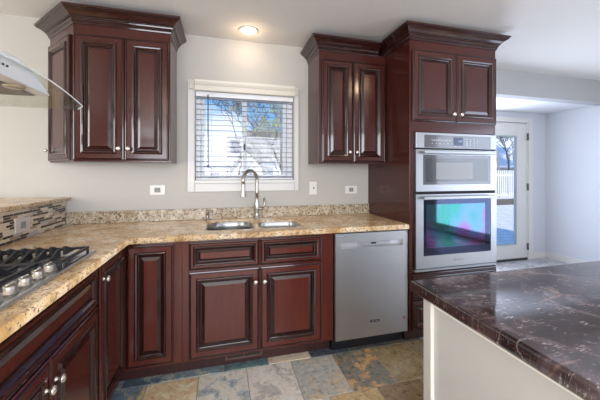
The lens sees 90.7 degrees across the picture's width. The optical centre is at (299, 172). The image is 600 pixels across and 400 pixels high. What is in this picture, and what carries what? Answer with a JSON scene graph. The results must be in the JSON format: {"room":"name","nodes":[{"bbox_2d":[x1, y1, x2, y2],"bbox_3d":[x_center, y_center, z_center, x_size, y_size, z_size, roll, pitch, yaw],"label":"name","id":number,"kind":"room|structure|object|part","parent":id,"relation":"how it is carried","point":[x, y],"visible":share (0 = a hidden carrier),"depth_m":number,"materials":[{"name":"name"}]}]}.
{"room":"kitchen","nodes":[
{"label":"kitchen","id":0,"kind":"room"},
{"bbox_2d":[0,201,66,246],"bbox_3d":[-1.505,0.753,1.005,0.145,1.094,2.489,0,0,-15],"label":"wall","id":1,"kind":"structure","parent":0,"point":[65,201],"depth_m":2.12,"materials":[{"name":"grey paint"}]},
{"bbox_2d":[0,201,64,245],"bbox_3d":[-1.432,0.296,1.019,0.002,0.179,2.438,0,0,-15],"label":"backsplash","id":2,"kind":"structure","parent":1,"relation":"attached to","point":[43,218],"depth_m":1.83,"materials":[{"name":"tile"}]},
{"bbox_2d":[14,216,29,233],"bbox_3d":[-1.612,0.302,1.724,0.008,0.082,0.135,0,0,-15],"label":"wall outlet","id":3,"kind":"object","parent":2,"relation":"attached to","point":[21,224],"visible":1,"depth_m":1.71,"materials":[{"name":"white plastic"}]},
{"bbox_2d":[0,197,70,212],"bbox_3d":[-1.668,0.192,0.947,0.550,0.026,2.519,0,0,-15],"label":"bar","id":4,"kind":"object","parent":1,"relation":"on","point":[6,204],"visible":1,"depth_m":1.86,"materials":[{"name":"stone"}]},
{"bbox_2d":[0,14,599,211],"bbox_3d":[-0.157,0.080,2.709,8.530,2.440,0.120,0,0,-15],"label":"wall","id":5,"kind":"structure","parent":0,"point":[26,171],"depth_m":2.43,"materials":[{"name":"grey paint"}]},
{"bbox_2d":[34,1,186,163],"bbox_3d":[-1.394,-0.583,2.119,1.056,1.016,0.392,0,0,-15],"label":"upper cabinet","id":6,"kind":"object","parent":5,"relation":"attached to","point":[120,65],"visible":1,"depth_m":2.03,"materials":[{"name":"brown wood"}]},
{"bbox_3d":[-1.689,-0.505,2.072,0.378,0.840,0.029,0,0,34],"label":"door","id":7,"kind":"part","parent":6,"relation":"part of","materials":[{"name":"brown wood"}]},
{"bbox_3d":[-1.351,-0.505,1.993,0.302,0.840,0.029,0,0,-15],"label":"door","id":8,"kind":"part","parent":6,"relation":"part of","materials":[{"name":"brown wood"}]},
{"bbox_3d":[-1.394,-1.041,2.119,1.056,0.100,0.391,0,0,-15],"label":"crown moulding","id":9,"kind":"part","parent":6,"relation":"part of","materials":[{"name":"brown wood"}]},
{"bbox_3d":[-1.205,-1.034,2.021,0.627,0.011,0.006,0,0,-15],"label":"rope trim","id":10,"kind":"part","parent":6,"relation":"part of","materials":[{"name":"brown wood"}]},
{"bbox_3d":[-1.066,-0.505,2.068,0.282,0.840,0.029,0,0,-15],"label":"door","id":11,"kind":"part","parent":6,"relation":"part of","materials":[{"name":"brown wood"}]},
{"bbox_2d":[150,185,164,194],"bbox_3d":[-1.146,0.138,2.383,0.112,0.076,0.008,0,0,-15],"label":"wall outlet","id":12,"kind":"object","parent":5,"relation":"attached to","point":[154,189],"visible":1,"depth_m":2.38,"materials":[{"name":"white plastic"}]},
{"bbox_2d":[66,204,368,224],"bbox_3d":[-0.542,0.340,2.530,2.484,0.090,0.029,0,0,-15],"label":"backsplash","id":13,"kind":"structure","parent":5,"relation":"attached to","point":[93,217],"depth_m":2.45,"materials":[{"name":"stone"}]},
{"bbox_2d":[188,80,298,191],"bbox_3d":[-0.481,-0.304,2.602,0.940,0.924,0.158,0,0,-15],"label":"window","id":14,"kind":"structure","parent":5,"relation":"in","point":[194,185],"depth_m":2.56,"materials":[{"name":"white wood"}]},
{"bbox_3d":[-0.663,-0.311,2.600,0.385,0.698,0.022,0,0,-15],"label":"sash","id":15,"kind":"part","parent":14,"relation":"part of","materials":[{"name":"glass"}]},
{"bbox_2d":[190,79,297,179],"bbox_3d":[-0.467,-0.352,2.560,0.914,0.821,0.122,0,0,-15],"label":"window blind","id":16,"kind":"object","parent":14,"relation":"attached to","point":[235,91],"visible":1,"depth_m":2.54,"materials":[{"name":"beige plastic"}]},
{"bbox_3d":[-0.753,-0.299,2.521,0.002,0.693,0.053,0,0,-15],"label":"ladder cord","id":17,"kind":"part","parent":16,"relation":"part of","materials":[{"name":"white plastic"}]},
{"bbox_3d":[-0.472,0.051,2.594,0.830,0.015,0.044,0,0,-15],"label":"rail","id":18,"kind":"part","parent":16,"relation":"part of","materials":[{"name":"white plastic"}]},
{"bbox_3d":[-0.487,-0.313,2.654,0.842,0.745,0.056,0,0,-15],"label":"frame","id":19,"kind":"part","parent":14,"relation":"part of","materials":[{"name":"white plastic"}]},
{"bbox_3d":[-0.466,0.074,2.571,0.852,0.028,0.090,0,0,-15],"label":"sill","id":20,"kind":"part","parent":14,"relation":"part of","materials":[{"name":"white wood"}]},
{"bbox_3d":[-0.327,-0.311,2.711,0.402,0.698,0.022,0,0,-15],"label":"sash","id":21,"kind":"part","parent":14,"relation":"part of","materials":[{"name":"white plastic"}]},
{"bbox_2d":[309,182,316,194],"bbox_3d":[0.121,0.139,2.714,0.072,0.118,0.012,0,0,-15],"label":"wall switch","id":22,"kind":"object","parent":5,"relation":"attached to","point":[312,185],"visible":1,"depth_m":2.71,"materials":[{"name":"white plastic"}]},
{"bbox_2d":[300,33,384,164],"bbox_3d":[0.379,-0.585,2.586,0.678,1.013,0.392,0,0,-15],"label":"upper cabinet","id":23,"kind":"object","parent":5,"relation":"attached to","point":[346,75],"visible":1,"depth_m":2.46,"materials":[{"name":"brown wood"}]},
{"bbox_3d":[0.309,-0.507,2.429,0.272,0.837,0.029,0,0,-15],"label":"door","id":24,"kind":"part","parent":23,"relation":"part of","materials":[{"name":"brown wood"}]},
{"bbox_3d":[0.342,-1.041,2.575,0.603,0.100,0.391,0,0,-15],"label":"crown moulding","id":25,"kind":"part","parent":23,"relation":"part of","materials":[{"name":"brown wood"}]},
{"bbox_3d":[0.586,-0.507,2.502,0.294,0.837,0.029,0,0,-15],"label":"door","id":26,"kind":"part","parent":23,"relation":"part of","materials":[{"name":"brown wood"}]},
{"bbox_2d":[345,186,356,193],"bbox_3d":[0.485,0.159,2.811,0.118,0.074,0.008,0,0,-15],"label":"wall outlet","id":27,"kind":"object","parent":5,"relation":"attached to","point":[348,189],"visible":1,"depth_m":2.81,"materials":[{"name":"white plastic"}]},
{"bbox_2d":[0,0,599,80],"bbox_3d":[0.451,-1.200,0.398,8.770,0.120,6.580,0,0,-15],"label":"ceiling","id":28,"kind":"structure","parent":0,"point":[549,37],"depth_m":2.19,"materials":[{"name":"white paint"}]},
{"bbox_2d":[0,49,82,109],"bbox_3d":[-1.192,-0.713,0.907,0.592,0.853,0.890,0,0,-15],"label":"range hood","id":29,"kind":"object","parent":28,"relation":"attached to","point":[16,78],"visible":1,"depth_m":0.99,"materials":[{"name":"silver glass"}]},
{"bbox_2d":[239,26,257,34],"bbox_3d":[-0.411,-1.136,2.368,0.156,0.008,0.156,0,0,-15],"label":"recessed light","id":30,"kind":"object","parent":28,"relation":"in","point":[246,30],"visible":1,"depth_m":2.36,"materials":[{"name":"white glass"}]},
{"bbox_2d":[111,258,566,399],"bbox_3d":[0.473,1.350,0.314,8.770,0.100,6.811,0,0,-15],"label":"floor","id":31,"kind":"structure","parent":0,"point":[388,370],"depth_m":1.87,"materials":[{"name":"tile"}]},
{"bbox_2d":[0,269,97,399],"bbox_3d":[-1.097,0.862,0.929,0.596,0.876,0.835,0,0,-15],"label":"base cabinet","id":32,"kind":"object","parent":31,"relation":"on","point":[54,355],"visible":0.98,"depth_m":1.04,"materials":[{"name":"brown wood"}]},
{"bbox_3d":[-0.793,0.902,0.802,0.029,0.552,0.398,0,0,-15],"label":"door","id":33,"kind":"part","parent":32,"relation":"part of","materials":[{"name":"brown wood"}]},
{"bbox_3d":[-0.817,0.715,0.973,0.032,0.030,0.030,0,0,-15],"label":"knob","id":34,"kind":"part","parent":32,"relation":"part of","materials":[{"name":"silver metal"}]},
{"bbox_3d":[-0.832,0.715,1.031,0.032,0.030,0.030,0,0,-15],"label":"knob","id":35,"kind":"part","parent":32,"relation":"part of","materials":[{"name":"silver metal"}]},
{"bbox_3d":[-0.895,0.902,1.191,0.029,0.552,0.398,0,0,-15],"label":"door","id":36,"kind":"part","parent":32,"relation":"part of","materials":[{"name":"brown wood"}]},
{"bbox_2d":[96,242,183,399],"bbox_3d":[-1.194,0.862,1.855,0.878,0.876,1.001,0,0,-15],"label":"base cabinet","id":37,"kind":"object","parent":31,"relation":"on","point":[139,306],"visible":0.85,"depth_m":1.79,"materials":[{"name":"brown wood"}]},
{"bbox_3d":[-0.940,0.515,1.443,0.032,0.030,0.030,0,0,-15],"label":"knob","id":38,"kind":"part","parent":37,"relation":"part of","materials":[{"name":"silver metal"}]},
{"bbox_3d":[-0.999,0.808,1.583,0.029,0.740,0.366,0,0,-15],"label":"door","id":39,"kind":"part","parent":37,"relation":"part of","materials":[{"name":"brown wood"}]},
{"bbox_3d":[-0.912,0.808,1.806,0.266,0.740,0.029,0,0,-15],"label":"door","id":40,"kind":"part","parent":37,"relation":"part of","materials":[{"name":"brown wood"}]},
{"bbox_2d":[0,213,408,342],"bbox_3d":[-0.232,0.404,1.350,2.488,0.038,2.469,0,0,-15],"label":"countertop","id":41,"kind":"structure","parent":37,"relation":"on","point":[108,239],"depth_m":1.86,"materials":[{"name":"stone"}]},
{"bbox_2d":[0,246,95,311],"bbox_3d":[-1.117,0.354,0.937,0.501,0.062,0.910,0,0,-15],"label":"cooktop","id":42,"kind":"object","parent":41,"relation":"in","point":[22,272],"visible":1,"depth_m":1.13,"materials":[{"name":"silver metal"}]},
{"bbox_3d":[-0.912,0.365,0.931,0.048,0.026,0.048,0,0,-15],"label":"knob","id":43,"kind":"part","parent":42,"relation":"part of","materials":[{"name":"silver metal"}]},
{"bbox_3d":[-0.931,0.365,1.002,0.048,0.026,0.048,0,0,-15],"label":"knob","id":44,"kind":"part","parent":42,"relation":"part of","materials":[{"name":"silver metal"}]},
{"bbox_3d":[-0.950,0.365,1.073,0.048,0.026,0.048,0,0,-15],"label":"knob","id":45,"kind":"part","parent":42,"relation":"part of","materials":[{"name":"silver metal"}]},
{"bbox_3d":[-0.969,0.365,1.145,0.048,0.026,0.048,0,0,-15],"label":"knob","id":46,"kind":"part","parent":42,"relation":"part of","materials":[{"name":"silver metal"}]},
{"bbox_2d":[205,211,213,220],"bbox_3d":[-0.735,0.347,2.410,0.079,0.078,0.040,0,0,8],"label":"soap dispenser","id":47,"kind":"object","parent":41,"relation":"on","point":[207,212],"visible":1,"depth_m":2.40,"materials":[{"name":"silver metal"}]},
{"bbox_2d":[240,169,264,218],"bbox_3d":[-0.401,0.177,2.420,0.089,0.417,0.295,0,0,28],"label":"faucet","id":48,"kind":"object","parent":41,"relation":"on","point":[257,208],"visible":1,"depth_m":2.50,"materials":[{"name":"grey metal"}]},
{"bbox_3d":[-0.404,0.084,2.412,0.027,0.231,0.259,0,0,19],"label":"spout","id":49,"kind":"part","parent":48,"relation":"part of","materials":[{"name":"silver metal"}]},
{"bbox_3d":[-0.326,0.265,2.525,0.061,0.111,0.032,0,0,0],"label":"handle","id":50,"kind":"part","parent":48,"relation":"part of","materials":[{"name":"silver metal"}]},
{"bbox_2d":[206,221,300,230],"bbox_3d":[-0.355,0.500,2.273,0.685,0.204,0.433,0,0,-15],"label":"sink","id":51,"kind":"object","parent":41,"relation":"in","point":[227,225],"visible":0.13,"depth_m":2.42,"materials":[{"name":"grey metal"}]},
{"bbox_3d":[-0.525,0.500,2.228,0.332,0.204,0.433,0,0,-15],"label":"bowl","id":52,"kind":"part","parent":51,"relation":"part of","materials":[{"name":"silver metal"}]},
{"bbox_3d":[-0.160,0.480,2.268,0.310,0.164,0.323,0,0,-15],"label":"bowl","id":53,"kind":"part","parent":51,"relation":"part of","materials":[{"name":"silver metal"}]},
{"bbox_2d":[182,233,332,370],"bbox_3d":[-0.324,0.862,2.262,1.012,0.876,0.656,0,0,-15],"label":"base cabinet","id":54,"kind":"object","parent":31,"relation":"on","point":[273,296],"visible":0.91,"depth_m":1.97,"materials":[{"name":"brown wood"}]},
{"bbox_3d":[-0.485,0.527,1.919,0.444,0.178,0.028,0,0,-15],"label":"drawer","id":55,"kind":"part","parent":54,"relation":"part of","materials":[{"name":"brown wood"}]},
{"bbox_3d":[-0.485,0.902,1.919,0.444,0.552,0.029,0,0,-15],"label":"door","id":56,"kind":"part","parent":54,"relation":"part of","materials":[{"name":"brown wood"}]},
{"bbox_2d":[225,350,261,360],"bbox_3d":[-0.385,1.241,2.038,0.248,0.058,0.009,0,0,-15],"label":"register","id":57,"kind":"object","parent":54,"relation":"attached to","point":[256,353],"visible":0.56,"depth_m":2.03,"materials":[{"name":"brown metal"}]},
{"bbox_3d":[-0.057,0.527,2.031,0.434,0.178,0.028,0,0,-15],"label":"drawer","id":58,"kind":"part","parent":54,"relation":"part of","materials":[{"name":"brown wood"}]},
{"bbox_3d":[-0.057,0.902,2.031,0.434,0.552,0.029,0,0,-15],"label":"door","id":59,"kind":"part","parent":54,"relation":"part of","materials":[{"name":"brown wood"}]},
{"bbox_2d":[329,229,407,349],"bbox_3d":[0.456,0.862,2.465,0.584,0.876,0.624,0,0,-15],"label":"dishwasher","id":60,"kind":"object","parent":31,"relation":"on","point":[370,268],"visible":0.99,"depth_m":2.17,"materials":[{"name":"silver metal"}]},
{"bbox_2d":[333,233,333,338],"bbox_3d":[0.450,0.812,2.486,0.582,0.776,0.580,0,0,-15],"label":"strip","id":61,"kind":"object","parent":60,"relation":"in","point":[333,233],"depth_m":2.14,"materials":[{"name":"black"}]},
{"bbox_3d":[0.528,0.522,2.185,0.501,0.044,0.038,0,0,-15],"label":"pocket handle","id":62,"kind":"part","parent":60,"relation":"part of","materials":[{"name":"silver metal"}]},
{"bbox_2d":[368,20,510,339],"bbox_3d":[1.140,0.100,2.610,0.958,2.400,0.732,0,0,-15],"label":"tall cabinet","id":63,"kind":"object","parent":31,"relation":"on","point":[439,78],"visible":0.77,"depth_m":2.32,"materials":[{"name":"brown wood"}]},
{"bbox_3d":[1.221,1.071,2.318,0.783,0.213,0.028,0,0,-15],"label":"drawer","id":64,"kind":"part","parent":63,"relation":"part of","materials":[{"name":"brown wood"}]},
{"bbox_3d":[1.030,-0.661,2.267,0.388,0.542,0.029,0,0,-15],"label":"door","id":65,"kind":"part","parent":63,"relation":"part of","materials":[{"name":"brown wood"}]},
{"bbox_3d":[1.141,-1.050,2.610,0.958,0.100,0.731,0,0,-15],"label":"crown moulding","id":66,"kind":"part","parent":63,"relation":"part of","materials":[{"name":"brown wood"}]},
{"bbox_3d":[1.221,0.855,2.318,0.783,0.200,0.028,0,0,-15],"label":"drawer","id":67,"kind":"part","parent":63,"relation":"part of","materials":[{"name":"brown wood"}]},
{"bbox_2d":[413,132,496,271],"bbox_3d":[1.148,0.218,2.603,0.767,1.052,0.690,0,0,-15],"label":"double oven","id":68,"kind":"object","parent":63,"relation":"in","point":[455,175],"visible":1,"depth_m":2.30,"materials":[{"name":"silver metal"}]},
{"bbox_3d":[1.228,-0.247,2.321,0.753,0.119,0.024,0,0,-15],"label":"control panel","id":69,"kind":"part","parent":68,"relation":"part of","materials":[{"name":"metal"}]},
{"bbox_3d":[1.224,0.737,2.316,0.767,0.014,0.030,0,0,-15],"label":"trim","id":70,"kind":"part","parent":68,"relation":"part of","materials":[{"name":"metal"}]},
{"bbox_3d":[1.228,0.442,2.321,0.753,0.559,0.024,0,0,-15],"label":"oven door","id":71,"kind":"part","parent":68,"relation":"part of","materials":[{"name":"metal"}]},
{"bbox_3d":[1.219,0.405,2.307,0.550,0.330,0.001,0,0,-15],"label":"glass","id":72,"kind":"part","parent":68,"relation":"part of","materials":[{"name":"glass"}]},
{"bbox_3d":[1.228,-0.018,2.321,0.753,0.316,0.024,0,0,-15],"label":"microwave door","id":73,"kind":"part","parent":68,"relation":"part of","materials":[{"name":"metal"}]},
{"bbox_3d":[1.231,-0.022,2.311,0.580,0.180,0.001,0,0,-15],"label":"frame","id":74,"kind":"part","parent":68,"relation":"part of","materials":[{"name":"grey glass"}]},
{"bbox_3d":[1.237,-0.241,2.309,0.622,0.095,0.002,0,0,-15],"label":"control glass","id":75,"kind":"part","parent":68,"relation":"part of","materials":[{"name":"grey"}]},
{"bbox_3d":[1.236,0.188,2.290,0.658,0.023,0.040,0,0,-15],"label":"handle","id":76,"kind":"part","parent":68,"relation":"part of","materials":[{"name":"metal"}]},
{"bbox_3d":[1.236,-0.156,2.290,0.658,0.023,0.040,0,0,-15],"label":"handle","id":77,"kind":"part","parent":68,"relation":"part of","materials":[{"name":"metal"}]},
{"bbox_3d":[1.220,-1.043,2.307,0.804,0.011,0.006,0,0,-15],"label":"rope trim","id":78,"kind":"part","parent":63,"relation":"part of","materials":[{"name":"brown wood"}]},
{"bbox_3d":[1.410,-0.661,2.367,0.392,0.542,0.029,0,0,-15],"label":"door","id":79,"kind":"part","parent":63,"relation":"part of","materials":[{"name":"brown wood"}]},
{"bbox_2d":[424,299,582,399],"bbox_3d":[1.247,0.864,0.553,1.331,0.872,1.355,0,0,-15],"label":"kitchen island","id":80,"kind":"object","parent":31,"relation":"on","point":[460,363],"visible":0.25,"depth_m":0.86,"materials":[{"name":"grey paint"}]},
{"bbox_3d":[0.442,0.864,1.024,0.012,0.872,0.034,0,0,-15],"label":"corner post","id":81,"kind":"part","parent":80,"relation":"part of","materials":[{"name":"grey paint"}]},
{"bbox_2d":[410,261,599,399],"bbox_3d":[1.261,0.406,0.545,1.428,0.042,1.452,0,0,-15],"label":"island countertop","id":82,"kind":"structure","parent":80,"relation":"on","point":[547,317],"depth_m":0.82,"materials":[{"name":"brown stone"}]},
{"bbox_2d":[496,111,545,251],"bbox_3d":[2.599,0.080,3.930,2.820,2.440,0.840,0,0,-15],"label":"wall","id":83,"kind":"structure","parent":0,"point":[539,120],"depth_m":4.51,"materials":[{"name":"grey paint"}]},
{"bbox_2d":[495,116,532,262],"bbox_3d":[2.990,0.240,4.389,1.040,2.120,0.150,0,0,-15],"label":"door","id":84,"kind":"structure","parent":83,"relation":"in","point":[522,247],"depth_m":4.43,"materials":[{"name":"white wood"}]},
{"bbox_2d":[533,251,545,258],"bbox_3d":[2.517,1.250,4.212,2.566,0.100,0.014,0,0,-15],"label":"baseboard","id":85,"kind":"structure","parent":83,"relation":"attached to","point":[536,255],"depth_m":4.50,"materials":[{"name":"white wood"}]},
{"bbox_2d":[496,97,593,113],"bbox_3d":[2.614,-1.020,3.872,2.580,0.240,0.720,0,0,-15],"label":"ceiling","id":86,"kind":"structure","parent":0,"point":[502,104],"depth_m":4.02,"materials":[{"name":"white paint"}]},
{"bbox_2d":[546,105,599,261],"bbox_3d":[4.634,0.080,1.497,0.120,2.440,6.340,0,0,-15],"label":"wall","id":87,"kind":"structure","parent":0,"point":[572,136],"depth_m":4.20,"materials":[{"name":"grey paint"}]},
{"bbox_2d":[546,251,587,263],"bbox_3d":[4.569,1.250,1.480,0.014,0.100,6.340,0,0,-15],"label":"baseboard","id":88,"kind":"structure","parent":87,"relation":"attached to","point":[569,260],"depth_m":4.31,"materials":[{"name":"white"}]},
{"label":"outside","id":89,"kind":"structure","parent":0,"visible":0},
{"bbox_3d":[-2.456,1.660,12.383,80.000,0.120,100.000,0,0,-15],"label":"ground","id":90,"kind":"structure","parent":89,"visible":0},
{"bbox_2d":[201,131,241,177],"bbox_3d":[-6.946,-0.675,21.025,5.943,4.550,7.700,0,0,-15],"label":"house","id":91,"kind":"structure","parent":90,"relation":"on","point":[221,143],"depth_m":18.11,"materials":[{"name":"white"}]},
{"bbox_2d":[210,100,270,174],"bbox_3d":[-2.627,-1.604,12.000,3.838,6.418,3.491,0,0,-36],"label":"tree","id":92,"kind":"object","parent":90,"relation":"on","point":[260,160],"visible":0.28,"depth_m":13.04,"materials":[{"name":"brown plant"}]},
{"bbox_2d":[227,147,266,174],"bbox_3d":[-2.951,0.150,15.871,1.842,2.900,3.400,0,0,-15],"label":"garage","id":93,"kind":"structure","parent":90,"relation":"on","point":[256,163],"depth_m":14.44,"materials":[{"name":"white"}]},
{"bbox_2d":[216,100,281,169],"bbox_3d":[-1.230,-1.779,12.620,5.206,6.805,3.759,0,0,26],"label":"tree","id":94,"kind":"object","parent":90,"relation":"on","point":[258,104],"visible":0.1,"depth_m":12.64,"materials":[{"name":"brown plant"}]},
{"bbox_2d":[225,101,281,174],"bbox_3d":[-0.811,-1.228,10.762,3.754,5.666,3.196,0,0,-7],"label":"tree","id":95,"kind":"object","parent":90,"relation":"on","point":[277,124],"visible":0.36,"depth_m":10.30,"materials":[{"name":"beige plant"}]},
{"bbox_2d":[247,130,281,174],"bbox_3d":[-2.598,-1.125,27.338,5.351,5.450,9.700,0,0,-15],"label":"house","id":96,"kind":"structure","parent":90,"relation":"on","point":[269,166],"depth_m":23.64,"materials":[{"name":"white"}]},
{"bbox_2d":[497,137,502,197],"bbox_3d":[12.143,-1.679,19.594,5.059,6.621,5.384,0,0,-15],"label":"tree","id":97,"kind":"object","parent":90,"relation":"on","point":[498,165],"visible":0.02,"depth_m":18.55,"materials":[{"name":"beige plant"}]},
{"bbox_2d":[495,170,513,198],"bbox_3d":[6.180,0.640,12.962,11.000,1.520,0.070,0,0,-15],"label":"picket fence","id":98,"kind":"object","parent":90,"relation":"on","point":[509,174],"visible":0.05,"depth_m":13.85,"materials":[{"name":"white paint"}]},
{"bbox_2d":[495,137,513,192],"bbox_3d":[18.875,-1.075,28.588,19.200,5.350,8.200,0,0,-15],"label":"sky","id":99,"kind":"structure","parent":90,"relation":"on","point":[503,163],"depth_m":24.94,"materials":[{"name":"blue"}]},
{"bbox_2d":[496,137,513,169],"bbox_3d":[14.682,-2.586,20.422,5.846,8.410,4.572,0,0,7],"label":"tree","id":100,"kind":"object","parent":90,"relation":"on","point":[501,139],"visible":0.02,"depth_m":20.79,"materials":[{"name":"brown plant"}]},
{"bbox_2d":[497,205,513,244],"bbox_3d":[6.464,1.515,9.128,12.400,0.170,7.230,0,0,-15],"label":"patio","id":101,"kind":"structure","parent":90,"relation":"on","point":[505,213],"depth_m":8.22,"materials":[{"name":"blue stone"}]},
{"bbox_2d":[497,199,513,204],"bbox_3d":[6.254,1.315,12.682,11.000,0.230,0.350,0,0,-15],"label":"planter edge","id":102,"kind":"object","parent":101,"relation":"on","point":[499,201],"visible":0.02,"depth_m":13.30,"materials":[{"name":"grey wood"}]},
{"bbox_2d":[510,137,513,162],"bbox_3d":[14.735,-2.154,20.259,7.537,7.523,4.716,0,0,-15],"label":"tree","id":103,"kind":"object","parent":90,"relation":"on","point":[512,144],"visible":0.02,"depth_m":20.14,"materials":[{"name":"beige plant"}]}
]}

